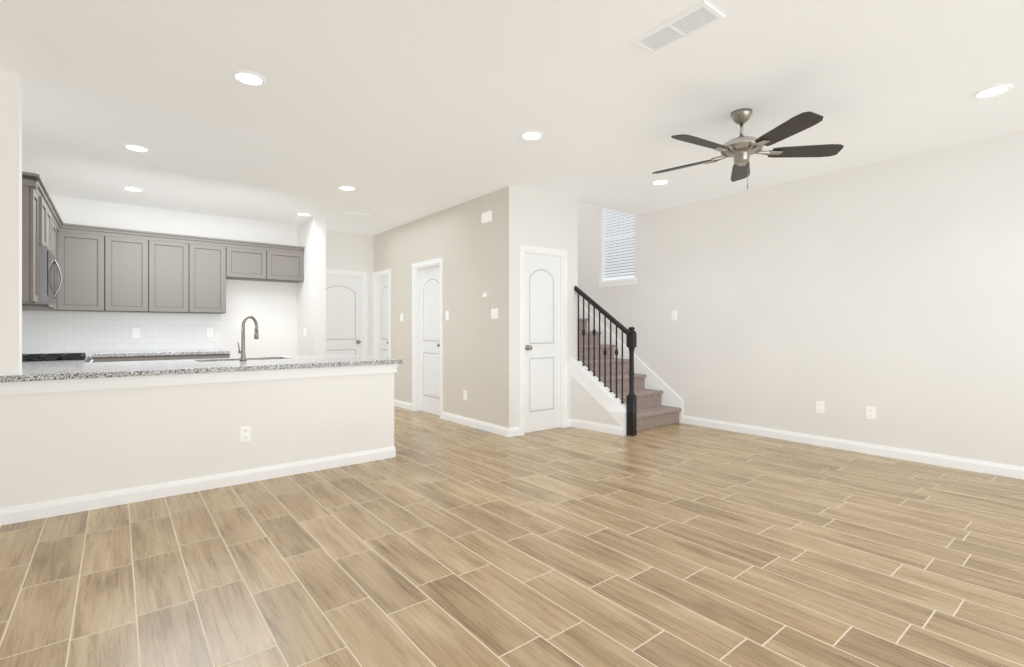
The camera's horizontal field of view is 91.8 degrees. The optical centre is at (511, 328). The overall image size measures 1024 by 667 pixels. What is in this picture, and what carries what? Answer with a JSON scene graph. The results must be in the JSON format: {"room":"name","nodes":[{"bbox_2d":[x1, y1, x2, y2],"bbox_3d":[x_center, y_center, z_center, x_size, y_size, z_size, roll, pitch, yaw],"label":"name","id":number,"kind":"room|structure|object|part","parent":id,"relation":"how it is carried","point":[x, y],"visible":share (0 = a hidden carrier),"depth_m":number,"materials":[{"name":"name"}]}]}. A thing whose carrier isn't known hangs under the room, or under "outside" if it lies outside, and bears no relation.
{"room":"empty living room","nodes":[
{"label":"empty living room","id":0,"kind":"room"},
{"bbox_2d":[22,175,39,306],"bbox_3d":[-3.910,-0.672,3.821,0.350,0.926,0.350,0,0,-39],"label":"upper cabinet","id":1,"kind":"object","parent":0,"relation":"attached to","point":[30,189],"depth_m":3.80,"materials":[{"name":"grey wood"}]},
{"bbox_2d":[22,215,55,310],"bbox_3d":[-4.751,-0.672,4.874,0.350,0.926,0.827,0,0,-39],"label":"upper cabinet","id":2,"kind":"object","parent":0,"relation":"attached to","point":[53,216],"depth_m":5.13,"materials":[{"name":"grey wood"}]},
{"bbox_2d":[22,247,59,306],"bbox_3d":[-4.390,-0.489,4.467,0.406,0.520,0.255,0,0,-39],"label":"upper cabinet","id":3,"kind":"object","parent":0,"relation":"attached to","point":[57,248],"depth_m":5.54,"materials":[{"name":"grey"}]},
{"bbox_2d":[40,187,51,246],"bbox_3d":[-4.148,-0.913,4.135,0.370,0.445,0.440,0,0,-39],"label":"upper cabinet","id":4,"kind":"object","parent":0,"relation":"attached to","point":[45,203],"depth_m":4.32,"materials":[{"name":"grey wood"}]},
{"bbox_2d":[40,235,55,306],"bbox_3d":[-4.172,-0.489,4.194,0.406,0.520,0.558,0,0,-39],"label":"microwave","id":5,"kind":"object","parent":0,"relation":"attached to","point":[48,252],"depth_m":4.21,"materials":[{"name":"grey metal"}]},
{"bbox_2d":[56,219,63,310],"bbox_3d":[-5.078,-0.672,5.315,0.389,0.926,0.390,0,0,-39],"label":"upper cabinet","id":6,"kind":"object","parent":0,"relation":"attached to","point":[59,223],"depth_m":5.56,"materials":[{"name":"grey wood"}]},
{"bbox_2d":[0,69,393,508],"bbox_3d":[-3.143,-0.190,2.967,5.190,2.720,0.120,0,0,-39],"label":"wall","id":7,"kind":"structure","parent":0,"point":[72,444],"depth_m":3.38,"materials":[{"name":"paint"}]},
{"bbox_2d":[0,446,395,525],"bbox_3d":[-3.084,1.123,2.929,5.174,0.095,0.014,0,0,-39],"label":"baseboard","id":8,"kind":"structure","parent":7,"relation":"attached to","point":[17,514],"depth_m":3.50,"materials":[{"name":"white wood"}]},
{"bbox_2d":[0,364,397,394],"bbox_3d":[-2.230,0.356,3.680,2.926,0.077,0.146,0,0,-39],"label":"trim","id":9,"kind":"structure","parent":7,"relation":"on","point":[30,387],"depth_m":3.50,"materials":[{"name":"white"}]},
{"bbox_2d":[240,426,250,441],"bbox_3d":[-2.028,0.800,3.775,0.072,0.115,0.008,0,0,-39],"label":"outlet","id":10,"kind":"object","parent":7,"relation":"attached to","point":[245,433],"visible":1,"depth_m":3.77,"materials":[{"name":"white plastic"}]},
{"bbox_2d":[22,196,372,357],"bbox_3d":[-4.029,-1.530,6.905,8.720,5.400,0.120,0,0,-39],"label":"wall","id":11,"kind":"structure","parent":0,"point":[270,308],"depth_m":7.08,"materials":[{"name":"paint"}]},
{"bbox_2d":[64,227,111,314],"bbox_3d":[-5.003,-0.672,5.823,0.469,0.926,0.350,0,0,-39],"label":"upper cabinet","id":12,"kind":"object","parent":11,"relation":"attached to","point":[87,252],"depth_m":5.71,"materials":[{"name":"grey wood"}]},
{"bbox_2d":[0,297,221,371],"bbox_3d":[-3.843,0.034,5.049,1.987,0.486,3.007,0,0,-39],"label":"backsplash","id":13,"kind":"structure","parent":11,"relation":"attached to","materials":[{"name":"tile"}]},
{"bbox_2d":[133,328,139,337],"bbox_3d":[-4.732,0.050,6.248,0.072,0.115,0.008,0,0,-39],"label":"electrical outlet","id":14,"kind":"object","parent":13,"relation":"attached to","point":[136,332],"visible":1,"depth_m":6.25,"materials":[{"name":"white plastic"}]},
{"bbox_2d":[207,328,212,336],"bbox_3d":[-4.107,0.050,6.747,0.072,0.115,0.008,0,0,-39],"label":"electrical outlet","id":15,"kind":"object","parent":13,"relation":"attached to","point":[209,332],"visible":1,"depth_m":6.74,"materials":[{"name":"white plastic"}]},
{"bbox_2d":[112,231,155,314],"bbox_3d":[-4.705,-0.672,6.061,0.534,0.926,0.350,0,0,-39],"label":"upper cabinet","id":16,"kind":"object","parent":11,"relation":"attached to","point":[113,283],"depth_m":5.98,"materials":[{"name":"grey wood"}]},
{"bbox_2d":[156,235,195,314],"bbox_3d":[-4.382,-0.672,6.319,0.534,0.926,0.350,0,0,-39],"label":"upper cabinet","id":17,"kind":"object","parent":11,"relation":"attached to","point":[175,258],"depth_m":6.24,"materials":[{"name":"grey wood"}]},
{"bbox_2d":[196,239,227,314],"bbox_3d":[-4.081,-0.672,6.559,0.475,0.926,0.350,0,0,-39],"label":"upper cabinet","id":18,"kind":"object","parent":11,"relation":"attached to","point":[211,256],"depth_m":6.47,"materials":[{"name":"grey wood"}]},
{"bbox_2d":[228,243,303,282],"bbox_3d":[-3.510,-0.913,7.015,0.986,0.445,0.350,0,0,-39],"label":"upper cabinet","id":19,"kind":"object","parent":11,"relation":"attached to","point":[246,261],"depth_m":6.88,"materials":[{"name":"grey wood"}]},
{"bbox_2d":[326,274,361,354],"bbox_3d":[-2.755,0.156,7.906,0.728,2.020,0.175,0,0,-39],"label":"door","id":20,"kind":"structure","parent":11,"relation":"in","point":[343,314],"depth_m":7.93,"materials":[{"name":"white wood"}]},
{"bbox_2d":[326,269,366,354],"bbox_3d":[-2.758,0.120,7.910,0.880,2.100,0.136,0,0,-39],"label":"door frame","id":21,"kind":"structure","parent":11,"relation":"attached to","point":[329,272],"depth_m":8.10,"materials":[{"name":"white wood"}]},
{"bbox_2d":[297,217,325,355],"bbox_3d":[-2.918,-0.190,7.197,0.160,2.720,0.810,0,0,-39],"label":"wall","id":22,"kind":"structure","parent":0,"point":[311,290],"depth_m":6.92,"materials":[{"name":"paint"}]},
{"bbox_2d":[373,186,508,427],"bbox_3d":[-1.117,-0.190,6.831,0.121,2.720,3.630,0,0,-39],"label":"wall","id":23,"kind":"structure","parent":0,"point":[463,241],"depth_m":6.06,"materials":[{"name":"paint"}]},
{"bbox_2d":[372,269,390,357],"bbox_3d":[-2.046,0.120,7.983,0.136,2.100,0.670,0,0,-39],"label":"door frame","id":24,"kind":"structure","parent":23,"relation":"attached to","point":[375,276],"depth_m":8.16,"materials":[{"name":"white wood"}]},
{"bbox_2d":[379,276,387,357],"bbox_3d":[-2.018,0.156,8.005,0.175,2.020,0.518,0,0,-39],"label":"hall door","id":25,"kind":"structure","parent":23,"relation":"in","point":[383,316],"depth_m":8.05,"materials":[{"name":"white wood"}]},
{"bbox_2d":[394,399,411,409],"bbox_3d":[-1.655,1.123,7.399,0.014,0.095,0.730,0,0,-39],"label":"baseboard","id":26,"kind":"structure","parent":23,"relation":"attached to","point":[405,405],"depth_m":7.33,"materials":[{"name":"white wood"}]},
{"bbox_2d":[412,258,442,418],"bbox_3d":[-1.119,0.120,6.822,0.136,2.100,0.840,0,0,-39],"label":"door frame","id":27,"kind":"structure","parent":23,"relation":"attached to","point":[416,267],"depth_m":7.07,"materials":[{"name":"white wood"}]},
{"bbox_2d":[420,266,439,415],"bbox_3d":[-1.092,0.156,6.845,0.175,2.020,0.688,0,0,-39],"label":"hall door","id":28,"kind":"structure","parent":23,"relation":"in","point":[429,339],"depth_m":6.86,"materials":[{"name":"white wood"}]},
{"bbox_2d":[463,390,466,399],"bbox_3d":[-0.571,0.810,6.045,0.008,0.115,0.072,0,0,-39],"label":"outlet","id":29,"kind":"object","parent":23,"relation":"attached to","point":[464,395],"visible":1,"depth_m":6.05,"materials":[{"name":"white plastic"}]},
{"bbox_2d":[442,412,511,436],"bbox_3d":[-0.465,1.123,5.909,0.014,0.095,1.404,0,0,-39],"label":"baseboard","id":30,"kind":"structure","parent":23,"relation":"attached to","point":[481,425],"depth_m":5.81,"materials":[{"name":"white wood"}]},
{"bbox_2d":[481,211,491,223],"bbox_3d":[-0.291,-1.280,5.679,0.028,0.120,0.170,0,0,-39],"label":"door chime","id":31,"kind":"object","parent":23,"relation":"attached to","point":[486,217],"visible":0.96,"depth_m":5.66,"materials":[{"name":"white plastic"}]},
{"bbox_2d":[491,309,497,318],"bbox_3d":[-0.197,-0.170,5.576,0.008,0.115,0.124,0,0,-39],"label":"light switch","id":32,"kind":"object","parent":23,"relation":"attached to","point":[494,313],"visible":1,"depth_m":5.57,"materials":[{"name":"white plastic"}]},
{"bbox_2d":[0,406,1023,666],"bbox_3d":[-0.505,1.220,2.572,9.060,0.100,11.290,0,0,-39],"label":"floor","id":33,"kind":"structure","parent":0,"point":[436,542],"depth_m":2.48,"materials":[{"name":"brown tile"}]},
{"bbox_2d":[22,355,91,362],"bbox_3d":[-4.134,0.718,4.352,0.662,0.906,0.760,0,0,-39],"label":"stove","id":34,"kind":"object","parent":33,"relation":"on","point":[25,358],"depth_m":4.20,"materials":[{"name":"grey metal"}]},
{"bbox_2d":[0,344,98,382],"bbox_3d":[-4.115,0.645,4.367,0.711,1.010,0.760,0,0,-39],"label":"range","id":35,"kind":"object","parent":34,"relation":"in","point":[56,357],"depth_m":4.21,"materials":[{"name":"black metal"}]},
{"bbox_2d":[36,351,91,354],"bbox_3d":[-4.843,0.297,5.226,0.645,0.038,1.483,0,0,-39],"label":"countertop","id":36,"kind":"structure","parent":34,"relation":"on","point":[37,352],"depth_m":5.63,"materials":[{"name":"grey stone"}]},
{"bbox_2d":[92,355,99,362],"bbox_3d":[-4.829,0.746,5.237,0.680,0.850,1.483,0,0,-39],"label":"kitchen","id":37,"kind":"object","parent":33,"relation":"on","point":[95,358],"depth_m":5.53,"materials":[{"name":"grey"}]},
{"bbox_2d":[100,355,135,362],"bbox_3d":[-4.717,0.746,5.866,0.401,0.850,0.640,0,0,-39],"label":"base cabinet","id":38,"kind":"object","parent":33,"relation":"on","point":[103,358],"depth_m":5.62,"materials":[{"name":"grey"}]},
{"bbox_2d":[92,347,227,354],"bbox_3d":[-4.328,0.297,6.173,1.342,0.038,0.645,0,0,-39],"label":"countertop","id":39,"kind":"structure","parent":38,"relation":"on","point":[221,352],"depth_m":6.02,"materials":[{"name":"grey stone"}]},
{"bbox_2d":[136,355,171,358],"bbox_3d":[-4.473,0.746,6.060,0.462,0.850,0.640,0,0,-39],"label":"base cabinet","id":40,"kind":"object","parent":33,"relation":"on","point":[137,356],"depth_m":5.85,"materials":[{"name":"grey"}]},
{"bbox_2d":[172,355,203,358],"bbox_3d":[-4.206,0.746,6.274,0.462,0.850,0.640,0,0,-39],"label":"base cabinet","id":41,"kind":"object","parent":33,"relation":"on","point":[173,356],"depth_m":6.06,"materials":[{"name":"grey"}]},
{"bbox_2d":[204,351,231,358],"bbox_3d":[-3.962,0.746,6.468,0.402,0.850,0.640,0,0,-39],"label":"base cabinet","id":42,"kind":"object","parent":33,"relation":"on","point":[205,356],"depth_m":6.24,"materials":[{"name":"grey"}]},
{"bbox_2d":[48,363,391,379],"bbox_3d":[-2.260,0.746,4.059,2.448,0.850,0.477,0,0,-39],"label":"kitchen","id":43,"kind":"object","parent":33,"relation":"on","point":[380,363],"depth_m":3.65,"materials":[{"name":"grey"}]},
{"bbox_2d":[0,363,39,378],"bbox_3d":[-3.549,0.297,3.401,0.391,0.038,1.056,0,0,-39],"label":"countertop","id":44,"kind":"structure","parent":43,"relation":"on","point":[25,366],"depth_m":3.49,"materials":[{"name":"grey stone"}]},
{"bbox_2d":[16,355,403,381],"bbox_3d":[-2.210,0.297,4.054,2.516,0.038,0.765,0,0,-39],"label":"countertop","id":45,"kind":"structure","parent":43,"relation":"on","point":[106,370],"depth_m":3.68,"materials":[{"name":"grey stone"}]},
{"bbox_2d":[237,315,258,360],"bbox_3d":[-2.342,0.080,4.415,0.184,0.397,0.158,0,0,-39],"label":"faucet","id":46,"kind":"object","parent":45,"relation":"on","point":[256,334],"depth_m":4.34,"materials":[{"name":"silver metal"}]},
{"bbox_2d":[574,286,636,435],"bbox_3d":[1.062,0.321,5.727,0.100,1.697,0.829,0,0,-45],"label":"stair railing","id":47,"kind":"object","parent":33,"relation":"on","point":[631,396],"visible":1,"depth_m":5.60,"materials":[{"name":"black metal"}]},
{"bbox_2d":[579,318,680,430],"bbox_3d":[0.357,-0.350,7.546,1.022,3.040,4.344,0,0,-39],"label":"staircase","id":48,"kind":"structure","parent":33,"relation":"on","point":[653,411],"depth_m":6.31,"materials":[{"name":"carpet"}]},
{"bbox_2d":[0,0,1023,234],"bbox_3d":[-0.544,-1.700,2.541,8.720,0.300,11.050,0,0,-39],"label":"ceiling","id":49,"kind":"structure","parent":0,"point":[395,113],"depth_m":3.29,"materials":[{"name":"paint"}]},
{"bbox_2d":[122,187,143,191],"bbox_3d":[-4.178,-1.545,5.469,0.184,0.010,0.211,0,0,-39],"label":"recessed light","id":50,"kind":"object","parent":49,"relation":"in","point":[134,189],"depth_m":5.50,"materials":[{"name":"white"}]},
{"bbox_2d":[123,144,149,151],"bbox_3d":[-3.198,-1.545,4.227,0.178,0.010,0.205,0,0,-39],"label":"recessed light","id":51,"kind":"object","parent":49,"relation":"in","point":[133,147],"depth_m":4.23,"materials":[{"name":"white"}]},
{"bbox_2d":[232,70,265,85],"bbox_3d":[-1.615,-1.545,3.046,0.183,0.010,0.193,0,0,-39],"label":"recessed light","id":52,"kind":"object","parent":49,"relation":"in","point":[246,77],"depth_m":3.05,"materials":[{"name":"white"}]},
{"bbox_2d":[296,212,310,215],"bbox_3d":[-2.798,-1.545,6.655,0.171,0.010,0.206,0,0,-39],"label":"recessed light","id":53,"kind":"object","parent":49,"relation":"in","point":[299,213],"depth_m":6.68,"materials":[{"name":"white"}]},
{"bbox_2d":[338,185,355,190],"bbox_3d":[-1.808,-1.545,5.426,0.187,0.010,0.194,0,0,-39],"label":"recessed light","id":54,"kind":"object","parent":49,"relation":"in","point":[347,188],"depth_m":5.45,"materials":[{"name":"white"}]},
{"bbox_2d":[344,212,369,217],"bbox_3d":[-2.094,-1.544,6.710,0.300,0.012,0.150,0,0,-39],"label":"ceiling vent","id":55,"kind":"object","parent":49,"relation":"in","point":[357,214],"visible":1,"depth_m":6.68,"materials":[{"name":"white metal"}]},
{"bbox_2d":[520,130,542,139],"bbox_3d":[0.156,-1.545,3.944,0.188,0.010,0.193,0,0,-39],"label":"recessed light","id":56,"kind":"object","parent":49,"relation":"in","point":[532,134],"depth_m":3.96,"materials":[{"name":"white"}]},
{"bbox_2d":[651,179,669,184],"bbox_3d":[1.556,-1.545,5.203,0.196,0.010,0.190,0,0,-39],"label":"recessed light","id":57,"kind":"object","parent":49,"relation":"in","point":[661,181],"depth_m":5.22,"materials":[{"name":"white"}]},
{"bbox_2d":[632,0,724,54],"bbox_3d":[0.849,-1.544,2.559,0.190,0.012,0.420,0,0,-39],"label":"ceiling vent","id":58,"kind":"object","parent":49,"relation":"in","point":[700,16],"visible":0.98,"depth_m":2.54,"materials":[{"name":"white metal"}]},
{"bbox_2d":[652,108,843,189],"bbox_3d":[1.607,-1.273,3.553,1.275,0.552,1.278,0,0,-39],"label":"ceiling fan","id":59,"kind":"object","parent":49,"relation":"hanging from","point":[740,149],"visible":1,"depth_m":3.47,"materials":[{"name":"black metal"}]},
{"bbox_3d":[1.631,-1.273,3.552,0.525,0.552,0.526,0,0,-39],"label":"fan motor","id":60,"kind":"part","parent":59,"relation":"part of","materials":[{"name":"silver metal"}]},
{"bbox_2d":[973,84,1012,98],"bbox_3d":[3.116,-1.545,3.215,0.202,0.010,0.184,0,0,-39],"label":"recessed light","id":61,"kind":"object","parent":49,"relation":"in","point":[995,90],"depth_m":3.22,"materials":[{"name":"white"}]},
{"bbox_2d":[509,186,568,427],"bbox_3d":[0.295,-0.190,5.713,0.930,2.720,0.120,0,0,-39],"label":"wall","id":62,"kind":"structure","parent":0,"point":[536,219],"depth_m":5.51,"materials":[{"name":"paint"}]},
{"bbox_2d":[524,253,559,432],"bbox_3d":[0.334,0.156,5.728,0.578,2.020,0.175,0,0,-39],"label":"closet door","id":63,"kind":"structure","parent":62,"relation":"in","point":[541,342],"depth_m":5.71,"materials":[{"name":"white wood"}]},
{"bbox_2d":[519,244,566,434],"bbox_3d":[0.332,0.120,5.731,0.730,2.100,0.136,0,0,-39],"label":"door frame","id":64,"kind":"structure","parent":62,"relation":"attached to","point":[523,249],"depth_m":5.87,"materials":[{"name":"white wood"}]},
{"bbox_2d":[569,200,577,418],"bbox_3d":[-0.348,-1.580,7.368,0.130,5.500,3.750,0,0,-39],"label":"wall","id":65,"kind":"structure","parent":0,"point":[573,205],"depth_m":5.99,"materials":[{"name":"paint"}]},
{"bbox_2d":[571,376,621,426],"bbox_3d":[1.003,0.773,5.744,0.120,0.794,0.730,0,0,-45],"label":"wall","id":66,"kind":"structure","parent":0,"point":[586,405],"depth_m":5.79,"materials":[{"name":"paint"}]},
{"bbox_2d":[570,358,625,435],"bbox_3d":[1.003,0.758,5.736,0.137,0.824,0.742,0,0,-45],"label":"trim","id":67,"kind":"structure","parent":66,"relation":"on","point":[597,391],"depth_m":5.67,"materials":[{"name":"white wood"}]},
{"bbox_2d":[578,130,1023,466],"bbox_3d":[2.910,-1.530,5.298,0.120,5.400,11.290,0,0,-39],"label":"wall","id":68,"kind":"structure","parent":0,"point":[891,291],"depth_m":4.76,"materials":[{"name":"paint"}]},
{"bbox_2d":[598,208,636,287],"bbox_3d":[1.504,-1.247,7.007,0.125,1.284,0.665,0,0,-39],"label":"window","id":69,"kind":"structure","parent":68,"relation":"in","point":[618,249],"depth_m":7.01,"materials":[{"name":"white plastic"}]},
{"bbox_2d":[579,303,682,422],"bbox_3d":[0.816,-0.500,7.811,0.018,3.340,4.190,0,0,-39],"label":"trim","id":70,"kind":"structure","parent":68,"relation":"attached to","point":[670,397],"depth_m":6.61,"materials":[{"name":"white wood"}]},
{"bbox_2d":[672,311,676,319],"bbox_3d":[2.051,-0.170,6.270,0.008,0.115,0.072,0,0,-39],"label":"light switch","id":71,"kind":"object","parent":68,"relation":"attached to","point":[674,315],"visible":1,"depth_m":6.26,"materials":[{"name":"white plastic"}]},
{"bbox_2d":[816,401,823,412],"bbox_3d":[3.087,0.785,4.973,0.008,0.115,0.072,0,0,-39],"label":"electrical outlet","id":72,"kind":"object","parent":68,"relation":"attached to","point":[819,407],"visible":1,"depth_m":4.97,"materials":[{"name":"white plastic"}]},
{"bbox_2d":[682,415,1023,479],"bbox_3d":[4.205,1.123,3.569,0.014,0.095,6.670,0,0,-39],"label":"baseboard","id":73,"kind":"structure","parent":68,"relation":"attached to","point":[1011,471],"depth_m":4.62,"materials":[{"name":"white wood"}]},
{"bbox_2d":[866,406,875,419],"bbox_3d":[3.356,0.785,4.637,0.008,0.115,0.072,0,0,-39],"label":"electrical outlet","id":74,"kind":"object","parent":68,"relation":"attached to","point":[870,412],"visible":1,"depth_m":4.63,"materials":[{"name":"white plastic"}]}
]}

